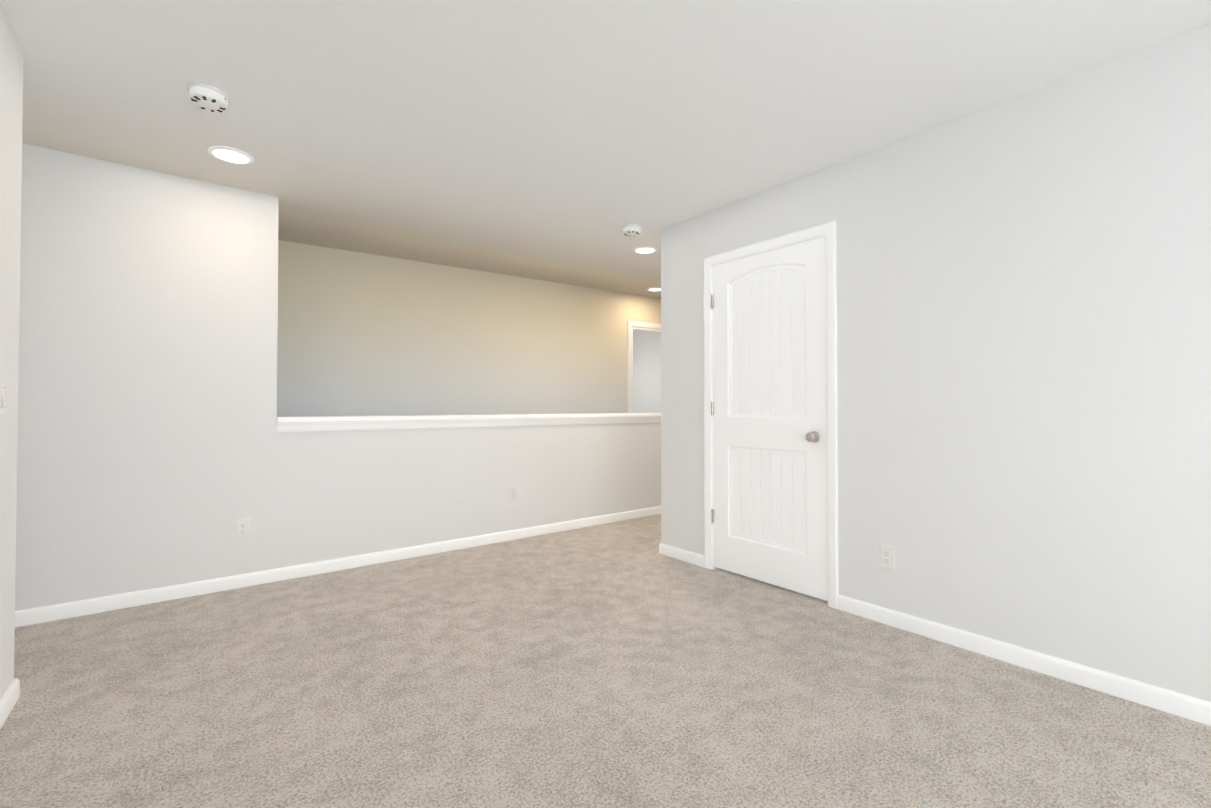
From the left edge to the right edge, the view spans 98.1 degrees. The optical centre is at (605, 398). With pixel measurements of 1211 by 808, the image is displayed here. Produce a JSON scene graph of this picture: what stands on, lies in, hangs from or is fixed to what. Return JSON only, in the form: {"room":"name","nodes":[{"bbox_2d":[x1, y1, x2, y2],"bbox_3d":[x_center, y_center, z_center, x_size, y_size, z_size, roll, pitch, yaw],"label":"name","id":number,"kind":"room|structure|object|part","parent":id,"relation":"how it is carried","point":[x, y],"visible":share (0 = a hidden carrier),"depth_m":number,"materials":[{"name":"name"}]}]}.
{"room":"upstairs loft","nodes":[
{"label":"upstairs loft","id":0,"kind":"room"},
{"bbox_2d":[0,9,22,698],"bbox_3d":[-0.887,-0.114,0.204,0.120,2.440,4.480,1,-1,-38],"label":"wall","id":1,"kind":"structure","parent":0,"point":[11,87],"depth_m":1.82,"materials":[{"name":"paint"}]},
{"bbox_2d":[0,380,6,413],"bbox_3d":[-2.059,-0.006,1.787,0.009,0.115,0.162,1,-1,-38],"label":"switch plate","id":2,"kind":"object","parent":1,"relation":"attached to","point":[3,390],"visible":1,"depth_m":1.81,"materials":[{"name":"white plastic"}]},
{"bbox_2d":[0,678,19,728],"bbox_3d":[-0.839,1.068,0.233,0.013,0.077,4.493,1,-1,-38],"label":"baseboard","id":3,"kind":"structure","parent":1,"relation":"attached to","point":[10,697],"depth_m":1.89,"materials":[{"name":"paint"}]},
{"bbox_2d":[15,143,660,610],"bbox_3d":[-0.878,-0.055,4.375,8.000,2.440,0.120,1,-1,-38],"label":"wall","id":4,"kind":"structure","parent":0,"point":[147,405],"depth_m":3.08,"materials":[{"name":"paint"}]},
{"bbox_2d":[236,518,249,538],"bbox_3d":[-2.221,0.793,3.220,0.070,0.115,0.008,1,-1,-38],"label":"electrical outlet","id":5,"kind":"object","parent":4,"relation":"attached to","point":[242,528],"visible":1,"depth_m":3.22,"materials":[{"name":"white plastic"}]},
{"bbox_2d":[15,506,660,626],"bbox_3d":[-0.837,1.126,4.306,8.000,0.077,0.013,1,-1,-38],"label":"baseboard","id":6,"kind":"structure","parent":4,"relation":"attached to","point":[119,601],"depth_m":3.34,"materials":[{"name":"paint"}]},
{"bbox_2d":[277,413,660,431],"bbox_3d":[0.067,0.189,5.119,5.590,0.094,0.194,1,-1,-38],"label":"trim","id":7,"kind":"structure","parent":4,"relation":"on","point":[316,423],"depth_m":4.01,"materials":[{"name":"paint"}]},
{"bbox_2d":[509,487,516,500],"bbox_3d":[-0.769,0.789,4.368,0.070,0.115,0.008,1,-1,-38],"label":"electrical outlet","id":8,"kind":"object","parent":4,"relation":"attached to","point":[512,493],"visible":1,"depth_m":4.37,"materials":[{"name":"white plastic"}]},
{"bbox_2d":[277,240,660,416],"bbox_3d":[-1.430,-0.045,5.102,8.400,2.440,0.120,1,-1,-35],"label":"wall","id":9,"kind":"structure","parent":0,"point":[361,334],"depth_m":4.94,"materials":[{"name":"paint"}]},
{"bbox_2d":[627,321,660,412],"bbox_3d":[0.618,0.139,6.502,0.944,2.112,0.138,1,-1,-35],"label":"door frame","id":10,"kind":"structure","parent":9,"relation":"attached to","point":[638,325],"depth_m":6.21,"materials":[{"name":"paint"}]},
{"bbox_2d":[0,514,1210,807],"bbox_3d":[-0.130,1.202,3.410,8.240,0.100,8.840,1,-1,-38],"label":"floor","id":11,"kind":"structure","parent":0,"point":[620,664],"depth_m":1.94,"materials":[{"name":"carpet"}]},
{"bbox_2d":[0,0,1210,297],"bbox_3d":[-0.130,-1.338,3.446,8.240,0.100,8.840,1,-1,-38],"label":"ceiling","id":12,"kind":"structure","parent":0,"point":[558,140],"depth_m":2.27,"materials":[{"name":"paint"}]},
{"bbox_2d":[187,83,228,112],"bbox_3d":[-1.693,-1.274,2.242,0.144,0.061,0.144,1,-1,-38],"label":"smoke detector","id":13,"kind":"object","parent":12,"relation":"attached to","point":[207,97],"visible":1,"depth_m":2.21,"materials":[{"name":"white plastic"}]},
{"bbox_2d":[207,145,253,164],"bbox_3d":[-1.991,-1.292,2.795,0.204,0.010,0.204,1,-1,-38],"label":"recessed light","id":14,"kind":"object","parent":12,"relation":"in","point":[230,155],"visible":1,"depth_m":2.78,"materials":[{"name":"paint"}]},
{"bbox_2d":[622,224,640,236],"bbox_3d":[0.196,-1.251,3.926,0.144,0.061,0.144,1,-1,-38],"label":"smoke detector","id":15,"kind":"object","parent":12,"relation":"attached to","point":[630,230],"visible":1,"depth_m":3.88,"materials":[{"name":"white plastic"}]},
{"bbox_2d":[633,246,656,253],"bbox_3d":[0.338,-1.268,4.486,0.204,0.010,0.204,1,-1,-38],"label":"recessed light","id":16,"kind":"object","parent":12,"relation":"in","point":[645,249],"visible":1,"depth_m":4.46,"materials":[{"name":"paint"}]},
{"bbox_2d":[647,287,660,290],"bbox_3d":[0.572,-1.247,5.981,0.204,0.010,0.204,1,-1,-38],"label":"recessed light","id":17,"kind":"object","parent":12,"relation":"in","point":[654,289],"visible":0.73,"depth_m":5.97,"materials":[{"name":"paint"}]},
{"bbox_2d":[633,330,660,412],"bbox_3d":[0.870,-0.004,8.024,0.256,2.440,2.083,1,-1,-38],"label":"wall","id":18,"kind":"structure","parent":0,"point":[646,372],"depth_m":8.10,"materials":[{"name":"paint"}]},
{"bbox_2d":[661,24,1210,701],"bbox_3d":[1.827,-0.084,2.285,0.120,2.440,4.380,1,-1,-38],"label":"wall","id":19,"kind":"structure","parent":0,"point":[1023,352],"depth_m":2.22,"materials":[{"name":"paint"}]},
{"bbox_2d":[659,543,703,566],"bbox_3d":[0.549,1.118,3.776,0.013,0.077,0.432,1,-1,-38],"label":"baseboard","id":20,"kind":"structure","parent":19,"relation":"attached to","point":[681,554],"depth_m":3.77,"materials":[{"name":"paint"}]},
{"bbox_2d":[711,236,827,600],"bbox_3d":[0.969,0.109,3.251,0.100,2.040,0.821,1,-1,-38],"label":"door","id":21,"kind":"structure","parent":19,"relation":"in","point":[769,429],"depth_m":3.22,"materials":[{"name":"paint"}]},
{"bbox_3d":[0.737,0.794,3.572,0.045,0.097,0.015,1,-1,-38],"label":"door hinge","id":22,"kind":"part","parent":21,"relation":"part of","materials":[{"name":"silver metal"}]},
{"bbox_3d":[1.167,0.215,2.972,0.066,0.066,0.066,1,-1,-38],"label":"knob","id":23,"kind":"part","parent":21,"relation":"part of","materials":[{"name":"grey metal"}]},
{"bbox_2d":[704,221,838,608],"bbox_3d":[1.021,0.087,3.287,0.138,2.125,0.942,1,-1,-38],"label":"door frame","id":24,"kind":"structure","parent":19,"relation":"attached to","point":[828,229],"depth_m":2.93,"materials":[{"name":"paint"}]},
{"bbox_2d":[880,544,894,569],"bbox_3d":[1.430,0.804,2.671,0.008,0.115,0.070,1,-1,-38],"label":"electrical outlet","id":25,"kind":"object","parent":19,"relation":"attached to","point":[887,557],"visible":1,"depth_m":2.67,"materials":[{"name":"white plastic"}]},
{"bbox_2d":[837,594,1210,725],"bbox_3d":[2.191,1.089,1.699,0.013,0.077,2.976,1,-1,-38],"label":"baseboard","id":26,"kind":"structure","parent":19,"relation":"attached to","point":[1150,696],"depth_m":2.17,"materials":[{"name":"paint"}]}
]}

